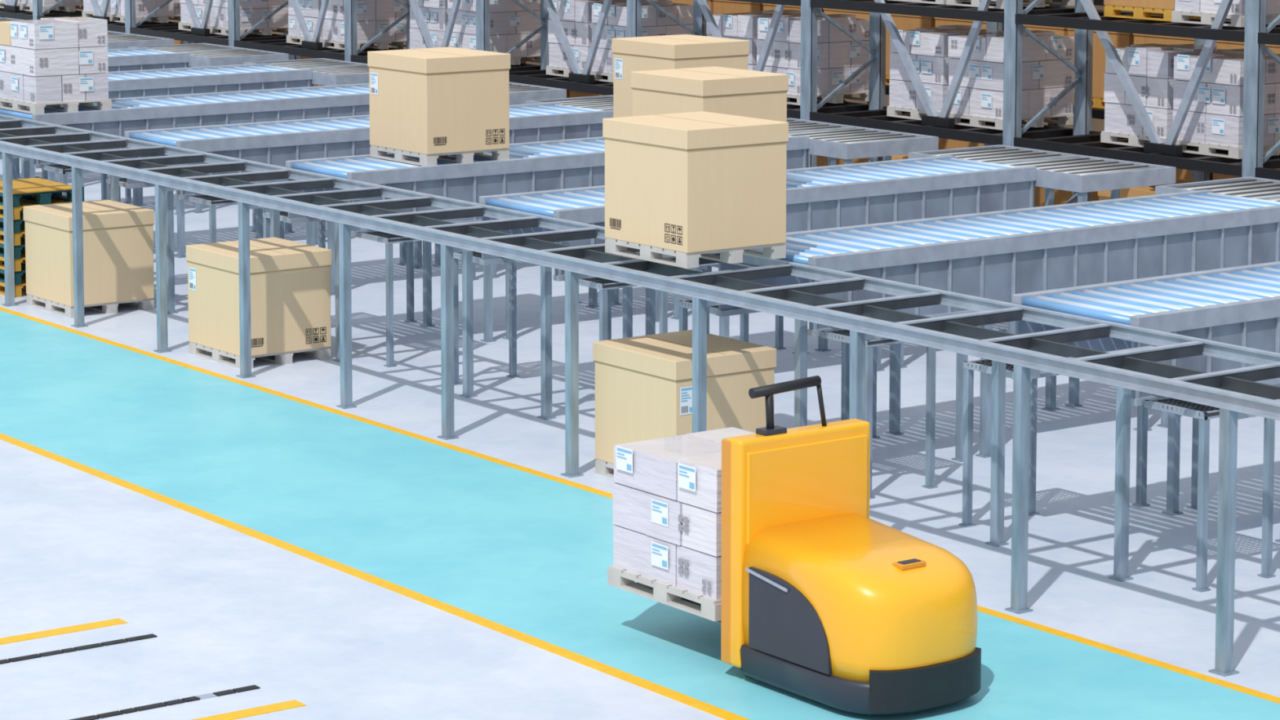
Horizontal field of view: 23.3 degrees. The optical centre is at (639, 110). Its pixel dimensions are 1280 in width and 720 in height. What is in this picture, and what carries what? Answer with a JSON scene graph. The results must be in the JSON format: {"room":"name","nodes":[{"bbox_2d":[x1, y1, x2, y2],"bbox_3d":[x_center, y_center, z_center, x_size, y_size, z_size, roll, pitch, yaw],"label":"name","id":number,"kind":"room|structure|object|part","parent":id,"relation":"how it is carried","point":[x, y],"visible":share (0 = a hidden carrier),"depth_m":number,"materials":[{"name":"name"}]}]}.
{"room":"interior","nodes":[
{"label":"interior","id":0,"kind":"room"},
{"bbox_2d":[0,17,1279,719],"bbox_3d":[-9.831,1.521,42.684,50.000,0.100,110.000,-4,7,-36],"label":"floor","id":1,"kind":"structure","parent":0,"point":[227,608],"depth_m":23.59,"materials":[{"name":"concrete"}]},
{"bbox_2d":[0,17,24,21],"bbox_3d":[-13.476,-0.418,52.198,7.360,1.915,2.699,-4,7,-36],"label":"conveyor","id":2,"kind":"object","parent":1,"relation":"on","point":[1,19],"visible":0.05,"depth_m":54.94,"materials":[{"name":"metal"}]},
{"bbox_2d":[0,176,84,297],"bbox_3d":[-7.206,1.476,36.334,0.940,1.220,1.240,-4,7,-36],"label":"pallets","id":3,"kind":"object","parent":1,"relation":"on","point":[30,191],"visible":0.32,"depth_m":35.85,"materials":[{"name":"yellow wood"}]},
{"bbox_2d":[22,199,154,318],"bbox_3d":[-6.203,1.659,34.936,1.050,1.126,1.170,-4,7,-36],"label":"carton","id":4,"kind":"object","parent":1,"relation":"on","point":[118,237],"visible":0.98,"depth_m":34.56,"materials":[{"name":"beige cardboard"}]},
{"bbox_2d":[0,633,260,719],"bbox_3d":[-5.884,3.842,18.284,7.496,0.008,1.570,-4,7,-36],"label":"rails","id":5,"kind":"object","parent":1,"relation":"on","point":[147,636],"visible":1,"depth_m":19.76,"materials":[{"name":"metal"}]},
{"bbox_2d":[106,31,174,48],"bbox_3d":[-11.290,-0.128,49.215,7.360,1.915,2.699,-4,7,-36],"label":"conveyor","id":6,"kind":"object","parent":1,"relation":"on","point":[116,40],"visible":0.2,"depth_m":50.11,"materials":[{"name":"metal"}]},
{"bbox_2d":[16,43,288,186],"bbox_3d":[-9.104,0.163,46.231,7.360,1.915,2.699,-4,7,-36],"label":"conveyor","id":7,"kind":"object","parent":1,"relation":"on","point":[193,55],"visible":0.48,"depth_m":46.90,"materials":[{"name":"metal"}]},
{"bbox_2d":[0,617,306,719],"bbox_3d":[-5.886,3.843,18.289,7.500,0.005,2.590,-4,7,-36],"label":"floor markings","id":8,"kind":"object","parent":1,"relation":"on","point":[242,713],"visible":1,"depth_m":20.93,"materials":[{"name":"paint"}]},
{"bbox_2d":[8,57,368,214],"bbox_3d":[-6.918,0.454,43.247,7.360,1.915,2.699,-4,7,-36],"label":"conveyor","id":9,"kind":"object","parent":1,"relation":"on","point":[304,73],"visible":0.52,"depth_m":43.53,"materials":[{"name":"metal"}]},
{"bbox_2d":[186,237,332,368],"bbox_3d":[-3.905,1.964,31.799,1.050,1.126,1.170,-4,7,-36],"label":"carton","id":10,"kind":"object","parent":1,"relation":"on","point":[291,280],"visible":0.93,"depth_m":31.43,"materials":[{"name":"beige cardboard"}]},
{"bbox_2d":[0,81,566,258],"bbox_3d":[-4.732,0.744,40.264,7.360,1.915,2.699,-4,7,-36],"label":"conveyor","id":11,"kind":"object","parent":1,"relation":"on","point":[173,111],"visible":0.41,"depth_m":39.30,"materials":[{"name":"metal"}]},
{"bbox_2d":[0,16,111,114],"bbox_3d":[-7.251,-0.574,38.278,1.020,1.111,1.150,-4,7,-36],"label":"load","id":12,"kind":"object","parent":11,"relation":"on","point":[46,63],"visible":1,"depth_m":37.88,"materials":[{"name":"white cardboard"}]},
{"bbox_2d":[106,94,613,295],"bbox_3d":[-2.546,1.034,37.280,7.360,1.915,2.699,-4,7,-36],"label":"conveyor","id":13,"kind":"object","parent":1,"relation":"on","point":[275,143],"visible":0.41,"depth_m":35.84,"materials":[{"name":"metal"}]},
{"bbox_2d":[262,117,938,367],"bbox_3d":[-0.361,1.325,34.297,7.360,1.915,2.699,-4,7,-36],"label":"conveyor","id":14,"kind":"object","parent":1,"relation":"on","point":[560,164],"visible":0.45,"depth_m":32.95,"materials":[{"name":"metal"}]},
{"bbox_2d":[367,47,511,165],"bbox_3d":[-2.127,-0.050,32.819,1.050,1.126,1.170,-4,7,-36],"label":"carton","id":15,"kind":"object","parent":14,"relation":"on","point":[428,104],"visible":1,"depth_m":32.43,"materials":[{"name":"beige cardboard"}]},
{"bbox_2d":[612,34,749,117],"bbox_3d":[0.451,-0.232,34.690,1.050,1.126,1.170,-4,7,-36],"label":"carton","id":16,"kind":"object","parent":14,"relation":"on","point":[630,55],"visible":0.34,"depth_m":34.37,"materials":[{"name":"beige cardboard"}]},
{"bbox_2d":[0,310,1279,719],"bbox_3d":[-13.652,1.619,41.138,2.900,0.004,98.000,-4,7,-36],"label":"lane","id":17,"kind":"object","parent":1,"relation":"on","point":[531,554],"visible":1,"depth_m":24.43,"materials":[{"name":"paint"}]},
{"bbox_2d":[607,375,981,715],"bbox_3d":[1.040,2.695,20.230,1.122,1.914,2.800,-4,7,-36],"label":"truck","id":18,"kind":"object","parent":17,"relation":"on","point":[768,535],"visible":1,"depth_m":19.85,"materials":[{"name":"yellow paint"}]},
{"bbox_3d":[0.968,1.924,20.114,0.598,0.356,0.110,-4,7,-36],"label":"tiller handle","id":19,"kind":"part","parent":18,"relation":"part of","materials":[{"name":"black plastic"}]},
{"bbox_2d":[742,512,977,682],"bbox_3d":[1.468,3.086,19.680,1.070,0.764,1.300,-4,7,-36],"label":"hood","id":20,"kind":"object","parent":18,"relation":"attached to","point":[827,597],"depth_m":19.32,"materials":[{"name":"orange paint"}]},
{"bbox_2d":[0,113,1279,676],"bbox_3d":[-5.870,1.350,34.379,1.420,1.850,43.000,-4,7,-36],"label":"frame","id":21,"kind":"object","parent":1,"relation":"on","point":[1235,392],"visible":0.87,"depth_m":25.56,"materials":[{"name":"metal"}]},
{"bbox_2d":[602,111,788,268],"bbox_3d":[0.456,0.643,25.713,1.050,1.126,1.170,-4,7,-36],"label":"carton","id":22,"kind":"object","parent":21,"relation":"on","point":[690,186],"visible":1,"depth_m":25.32,"materials":[{"name":"beige cardboard"}]},
{"bbox_2d":[0,0,1279,204],"bbox_3d":[-2.968,-2.121,47.582,1.350,6.200,42.060,-4,7,-36],"label":"storage rack","id":23,"kind":"object","parent":1,"relation":"on","point":[1080,140],"visible":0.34,"depth_m":37.92,"materials":[{"name":"metal"}]},
{"bbox_2d":[0,0,65,8],"bbox_3d":[-11.770,-2.560,60.340,1.200,1.121,1.050,-4,7,-36],"label":"load","id":24,"kind":"object","parent":23,"relation":"on","point":[2,2],"visible":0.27,"depth_m":60.17,"materials":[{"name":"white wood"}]},
{"bbox_2d":[19,0,83,13],"bbox_3d":[-11.121,-2.481,59.455,1.200,1.134,1.050,-4,7,-36],"label":"load","id":25,"kind":"object","parent":23,"relation":"on","point":[70,5],"visible":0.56,"depth_m":59.12,"materials":[{"name":"white cardboard"}]},
{"bbox_2d":[81,0,119,17],"bbox_3d":[-9.531,-2.256,57.284,1.200,1.108,1.050,-4,7,-36],"label":"load","id":26,"kind":"object","parent":23,"relation":"on","point":[88,10],"visible":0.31,"depth_m":57.16,"materials":[{"name":"white cardboard"}]},
{"bbox_2d":[108,0,181,23],"bbox_3d":[-8.883,-2.176,56.399,1.200,1.121,1.050,-4,7,-36],"label":"load","id":27,"kind":"object","parent":23,"relation":"on","point":[143,7],"visible":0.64,"depth_m":56.07,"materials":[{"name":"white cardboard"}]},
{"bbox_2d":[178,0,260,31],"bbox_3d":[-7.292,-1.972,54.227,1.200,1.134,1.050,-4,7,-36],"label":"load","id":28,"kind":"object","parent":23,"relation":"on","point":[199,6],"visible":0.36,"depth_m":54.04,"materials":[{"name":"white cardboard"}]},
{"bbox_2d":[208,0,288,35],"bbox_3d":[-6.644,-1.872,53.344,1.200,1.108,1.050,-4,7,-36],"label":"load","id":29,"kind":"object","parent":23,"relation":"on","point":[251,11],"visible":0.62,"depth_m":53.00,"materials":[{"name":"white cardboard"}]},
{"bbox_2d":[286,0,322,44],"bbox_3d":[-5.053,-1.667,51.172,1.200,1.121,1.050,-4,7,-36],"label":"load","id":30,"kind":"object","parent":23,"relation":"on","point":[310,9],"visible":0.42,"depth_m":50.83,"materials":[{"name":"white cardboard"}]},
{"bbox_2d":[320,0,406,49],"bbox_3d":[-4.405,-1.588,50.287,1.200,1.134,1.050,-4,7,-36],"label":"load","id":31,"kind":"object","parent":23,"relation":"on","point":[373,16],"visible":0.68,"depth_m":49.93,"materials":[{"name":"white cardboard"}]},
{"bbox_2d":[409,0,448,48],"bbox_3d":[-2.814,-1.363,48.117,1.200,1.108,1.050,-4,7,-36],"label":"load","id":32,"kind":"object","parent":23,"relation":"on","point":[434,12],"visible":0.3,"depth_m":47.69,"materials":[{"name":"white cardboard"}]},
{"bbox_2d":[447,0,540,65],"bbox_3d":[-2.166,-1.284,47.231,1.200,1.121,1.050,-4,7,-36],"label":"load","id":33,"kind":"object","parent":23,"relation":"on","point":[510,24],"visible":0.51,"depth_m":46.85,"materials":[{"name":"white cardboard"}]},
{"bbox_2d":[546,0,626,77],"bbox_3d":[-0.575,-1.079,45.059,1.200,1.134,1.050,-4,7,-36],"label":"load","id":34,"kind":"object","parent":23,"relation":"on","point":[575,16],"visible":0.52,"depth_m":44.64,"materials":[{"name":"white cardboard"}]},
{"bbox_2d":[590,0,693,82],"bbox_3d":[0.073,-0.980,44.176,1.200,1.108,1.050,-4,7,-36],"label":"load","id":35,"kind":"object","parent":23,"relation":"on","point":[654,22],"visible":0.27,"depth_m":43.87,"materials":[{"name":"white cardboard"}]},
{"bbox_2d":[706,9,800,71],"bbox_3d":[1.664,-0.775,42.004,1.200,1.121,1.050,-4,7,-36],"label":"load","id":36,"kind":"object","parent":23,"relation":"on","point":[742,26],"visible":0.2,"depth_m":41.47,"materials":[{"name":"white cardboard"}]},
{"bbox_2d":[756,13,869,105],"bbox_3d":[2.312,-0.695,41.119,1.200,1.134,1.050,-4,7,-36],"label":"load","id":37,"kind":"object","parent":23,"relation":"on","point":[839,56],"visible":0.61,"depth_m":40.73,"materials":[{"name":"white cardboard"}]},
{"bbox_2d":[816,155,868,166],"bbox_3d":[2.320,0.924,41.231,1.120,1.130,1.140,-4,7,-36],"label":"carton","id":38,"kind":"object","parent":23,"relation":"on","point":[821,161],"visible":0.02,"depth_m":40.69,"materials":[{"name":"brown cardboard"}]},
{"bbox_2d":[891,148,950,159],"bbox_3d":[3.878,1.131,39.104,1.120,1.130,1.140,-4,7,-36],"label":"carton","id":39,"kind":"object","parent":23,"relation":"on","point":[904,156],"visible":0.02,"depth_m":39.01,"materials":[{"name":"brown cardboard"}]},
{"bbox_2d":[888,0,971,4],"bbox_3d":[3.903,-1.930,38.807,1.200,1.121,1.050,-4,7,-36],"label":"load","id":40,"kind":"object","parent":23,"relation":"on","point":[937,2],"visible":0.61,"depth_m":38.42,"materials":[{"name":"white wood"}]},
{"bbox_2d":[886,24,1004,119],"bbox_3d":[3.903,-0.471,38.949,1.200,1.108,1.050,-4,7,-36],"label":"load","id":41,"kind":"object","parent":23,"relation":"on","point":[927,48],"visible":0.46,"depth_m":38.59,"materials":[{"name":"white cardboard"}]},
{"bbox_2d":[946,0,1075,8],"bbox_3d":[4.551,-1.851,37.921,1.200,1.134,1.050,-4,7,-36],"label":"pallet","id":42,"kind":"object","parent":23,"relation":"on","point":[1000,3],"visible":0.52,"depth_m":37.81,"materials":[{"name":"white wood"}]},
{"bbox_2d":[947,30,1074,129],"bbox_3d":[4.551,-0.391,38.063,1.200,1.121,1.050,-4,7,-36],"label":"load","id":43,"kind":"object","parent":23,"relation":"on","point":[979,99],"visible":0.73,"depth_m":37.71,"materials":[{"name":"white cardboard"}]},
{"bbox_2d":[1034,186,1072,207],"bbox_3d":[4.559,1.221,38.175,1.120,1.130,1.140,-4,7,-36],"label":"carton","id":44,"kind":"object","parent":23,"relation":"on","point":[1060,197],"visible":0.02,"depth_m":37.83,"materials":[{"name":"brown cardboard"}]},
{"bbox_2d":[1097,177,1199,200],"bbox_3d":[6.117,1.428,36.048,1.120,1.130,1.140,-4,7,-36],"label":"carton","id":45,"kind":"object","parent":23,"relation":"on","point":[1145,190],"visible":0.04,"depth_m":35.76,"materials":[{"name":"brown cardboard"}]},
{"bbox_2d":[1103,0,1200,21],"bbox_3d":[6.141,-1.637,35.750,1.120,1.130,1.140,-4,7,-36],"label":"carton","id":46,"kind":"object","parent":23,"relation":"on","point":[1141,9],"visible":0.59,"depth_m":35.46,"materials":[{"name":"cardboard"}]},
{"bbox_2d":[1100,43,1224,147],"bbox_3d":[6.141,-0.186,35.892,1.200,1.134,1.050,-4,7,-36],"label":"load","id":47,"kind":"object","parent":23,"relation":"on","point":[1149,67],"visible":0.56,"depth_m":35.51,"materials":[{"name":"white cardboard"}]},
{"bbox_2d":[1171,0,1279,26],"bbox_3d":[6.790,-1.546,34.866,1.200,1.121,1.050,-4,7,-36],"label":"load","id":48,"kind":"object","parent":23,"relation":"on","point":[1207,10],"visible":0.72,"depth_m":34.53,"materials":[{"name":"white cardboard"}]},
{"bbox_2d":[1172,48,1279,159],"bbox_3d":[6.790,-0.087,35.008,1.200,1.108,1.050,-4,7,-36],"label":"load","id":49,"kind":"object","parent":23,"relation":"on","point":[1213,121],"visible":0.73,"depth_m":34.59,"materials":[{"name":"white cardboard"}]},
{"bbox_2d":[0,306,1279,719],"bbox_3d":[-13.656,1.618,41.135,3.110,0.006,98.000,-4,7,-36],"label":"lane lines","id":50,"kind":"object","parent":1,"relation":"on","point":[593,664],"visible":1,"depth_m":22.83,"materials":[{"name":"paint"}]},
{"bbox_2d":[75,0,1209,181],"bbox_3d":[-0.383,-2.304,49.458,1.350,6.200,42.060,-4,7,-36],"label":"storage rack","id":51,"kind":"object","parent":1,"relation":"on","point":[1099,113],"visible":0.02,"depth_m":40.38,"materials":[{"name":"metal"}]},
{"bbox_2d":[174,40,196,44],"bbox_3d":[-8.611,-0.998,60.966,1.120,1.130,1.140,-4,7,-36],"label":"carton","id":52,"kind":"object","parent":51,"relation":"on","point":[176,42],"visible":0.02,"depth_m":60.52,"materials":[{"name":"brown cardboard"}]},
{"bbox_2d":[300,56,318,59],"bbox_3d":[-5.547,-0.591,56.784,1.120,1.130,1.140,-4,7,-36],"label":"carton","id":53,"kind":"object","parent":51,"relation":"on","point":[301,57],"visible":0.02,"depth_m":56.56,"materials":[{"name":"brown cardboard"}]},
{"bbox_2d":[566,89,569,97],"bbox_3d":[-1.069,0.004,50.672,1.120,1.130,1.140,-4,7,-36],"label":"carton","id":54,"kind":"object","parent":51,"relation":"on","point":[567,91],"visible":0.02,"depth_m":49.88,"materials":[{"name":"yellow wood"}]},
{"bbox_2d":[568,90,605,97],"bbox_3d":[-0.362,0.098,49.707,1.120,1.130,1.140,-4,7,-36],"label":"carton","id":55,"kind":"object","parent":51,"relation":"on","point":[572,94],"visible":0.02,"depth_m":49.54,"materials":[{"name":"brown cardboard"}]},
{"bbox_2d":[669,0,713,35],"bbox_3d":[1.169,-1.310,47.459,1.120,1.130,1.140,-4,7,-36],"label":"carton","id":56,"kind":"object","parent":51,"relation":"on","point":[684,2],"visible":0.03,"depth_m":47.05,"materials":[{"name":"brown cardboard"}]},
{"bbox_2d":[712,0,763,13],"bbox_3d":[1.876,-1.216,46.494,1.120,1.130,1.140,-4,7,-36],"label":"carton","id":57,"kind":"object","parent":51,"relation":"on","point":[720,6],"visible":0.05,"depth_m":46.17,"materials":[{"name":"brown cardboard"}]},
{"bbox_2d":[762,3,823,12],"bbox_3d":[2.583,-1.123,45.529,1.120,1.130,1.140,-4,7,-36],"label":"carton","id":58,"kind":"object","parent":51,"relation":"on","point":[766,6],"visible":0.06,"depth_m":45.38,"materials":[{"name":"brown cardboard"}]},
{"bbox_2d":[822,8,869,19],"bbox_3d":[3.408,-1.013,44.403,1.120,1.130,1.140,-4,7,-36],"label":"carton","id":59,"kind":"object","parent":51,"relation":"on","point":[860,15],"visible":0.06,"depth_m":44.02,"materials":[{"name":"brown cardboard"}]},
{"bbox_2d":[885,13,935,84],"bbox_3d":[4.115,-0.919,43.438,1.120,1.130,1.140,-4,7,-36],"label":"carton","id":60,"kind":"object","parent":51,"relation":"on","point":[902,22],"visible":0.06,"depth_m":43.08,"materials":[{"name":"brown cardboard"}]},
{"bbox_2d":[937,137,985,149],"bbox_3d":[4.822,0.787,42.630,1.120,1.130,1.140,-4,7,-36],"label":"carton","id":61,"kind":"object","parent":51,"relation":"on","point":[944,144],"visible":0.02,"depth_m":42.37,"materials":[{"name":"brown cardboard"}]},
{"bbox_2d":[933,17,1004,31],"bbox_3d":[4.822,-0.825,42.473,1.120,1.130,1.140,-4,7,-36],"label":"carton","id":62,"kind":"object","parent":51,"relation":"on","point":[939,21],"visible":0.02,"depth_m":42.24,"materials":[{"name":"brown cardboard"}]},
{"bbox_2d":[1022,24,1093,102],"bbox_3d":[5.647,-0.715,41.347,1.120,1.130,1.140,-4,7,-36],"label":"carton","id":63,"kind":"object","parent":51,"relation":"on","point":[1058,31],"visible":0.02,"depth_m":40.72,"materials":[{"name":"brown cardboard"}]},
{"bbox_2d":[1090,191,1098,201],"bbox_3d":[6.354,0.991,40.539,1.120,1.130,1.140,-4,7,-36],"label":"carton","id":64,"kind":"object","parent":51,"relation":"on","point":[1094,195],"visible":0.02,"depth_m":40.25,"materials":[{"name":"brown cardboard"}]},
{"bbox_2d":[1066,27,1133,108],"bbox_3d":[6.354,-0.621,40.382,1.120,1.130,1.140,-4,7,-36],"label":"carton","id":65,"kind":"object","parent":51,"relation":"on","point":[1118,39],"visible":0.09,"depth_m":40.04,"materials":[{"name":"brown cardboard"}]},
{"bbox_2d":[1133,33,1194,44],"bbox_3d":[7.061,-0.527,39.417,1.120,1.130,1.140,-4,7,-36],"label":"carton","id":66,"kind":"object","parent":51,"relation":"on","point":[1139,38],"visible":0.05,"depth_m":39.13,"materials":[{"name":"brown cardboard"}]},
{"bbox_2d":[1175,168,1213,180],"bbox_3d":[7.061,1.085,39.574,1.120,1.130,1.140,-4,7,-36],"label":"carton","id":67,"kind":"object","parent":51,"relation":"on","point":[1184,174],"visible":0.02,"depth_m":38.93,"materials":[{"name":"brown cardboard"}]},
{"bbox_2d":[1212,168,1279,180],"bbox_3d":[7.886,1.195,38.448,1.120,1.130,1.140,-4,7,-36],"label":"carton","id":68,"kind":"object","parent":51,"relation":"on","point":[1215,176],"visible":0.02,"depth_m":38.40,"materials":[{"name":"brown cardboard"}]},
{"bbox_2d":[1215,40,1279,53],"bbox_3d":[7.886,-0.418,38.291,1.120,1.130,1.140,-4,7,-36],"label":"carton","id":69,"kind":"object","parent":51,"relation":"on","point":[1226,45],"visible":0.02,"depth_m":38.10,"materials":[{"name":"brown cardboard"}]},
{"bbox_2d":[592,329,776,478],"bbox_3d":[0.369,2.526,26.033,1.050,1.126,1.170,-4,7,-36],"label":"carton","id":70,"kind":"object","parent":1,"relation":"on","point":[643,384],"visible":0.6,"depth_m":25.69,"materials":[{"name":"beige cardboard"}]},
{"bbox_2d":[453,144,1176,385],"bbox_3d":[1.825,1.615,31.313,7.360,1.915,2.699,-4,7,-36],"label":"conveyor","id":71,"kind":"object","parent":1,"relation":"on","point":[940,183],"visible":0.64,"depth_m":31.15,"materials":[{"name":"metal"}]},
{"bbox_2d":[631,66,788,168],"bbox_3d":[0.675,0.196,30.295,1.050,1.126,1.170,-4,7,-36],"label":"carton","id":72,"kind":"object","parent":71,"relation":"on","point":[761,95],"visible":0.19,"depth_m":29.92,"materials":[{"name":"beige cardboard"}]},
{"bbox_2d":[678,176,1279,498],"bbox_3d":[4.011,1.906,28.329,7.360,1.915,2.699,-4,7,-36],"label":"conveyor","id":73,"kind":"object","parent":1,"relation":"on","point":[1233,222],"visible":0.69,"depth_m":27.43,"materials":[{"name":"metal"}]},
{"bbox_2d":[958,261,1279,592],"bbox_3d":[6.197,2.196,25.346,7.360,1.915,2.699,-4,7,-36],"label":"conveyor","id":74,"kind":"object","parent":1,"relation":"on","point":[1237,305],"visible":0.68,"depth_m":23.48,"materials":[{"name":"metal"}]},
{"bbox_2d":[54,2,1279,152],"bbox_3d":[5.642,-4.101,53.473,0.300,9.000,110.000,-4,7,-36],"label":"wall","id":75,"kind":"structure","parent":0,"point":[1097,125],"depth_m":52.05,"materials":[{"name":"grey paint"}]}
]}

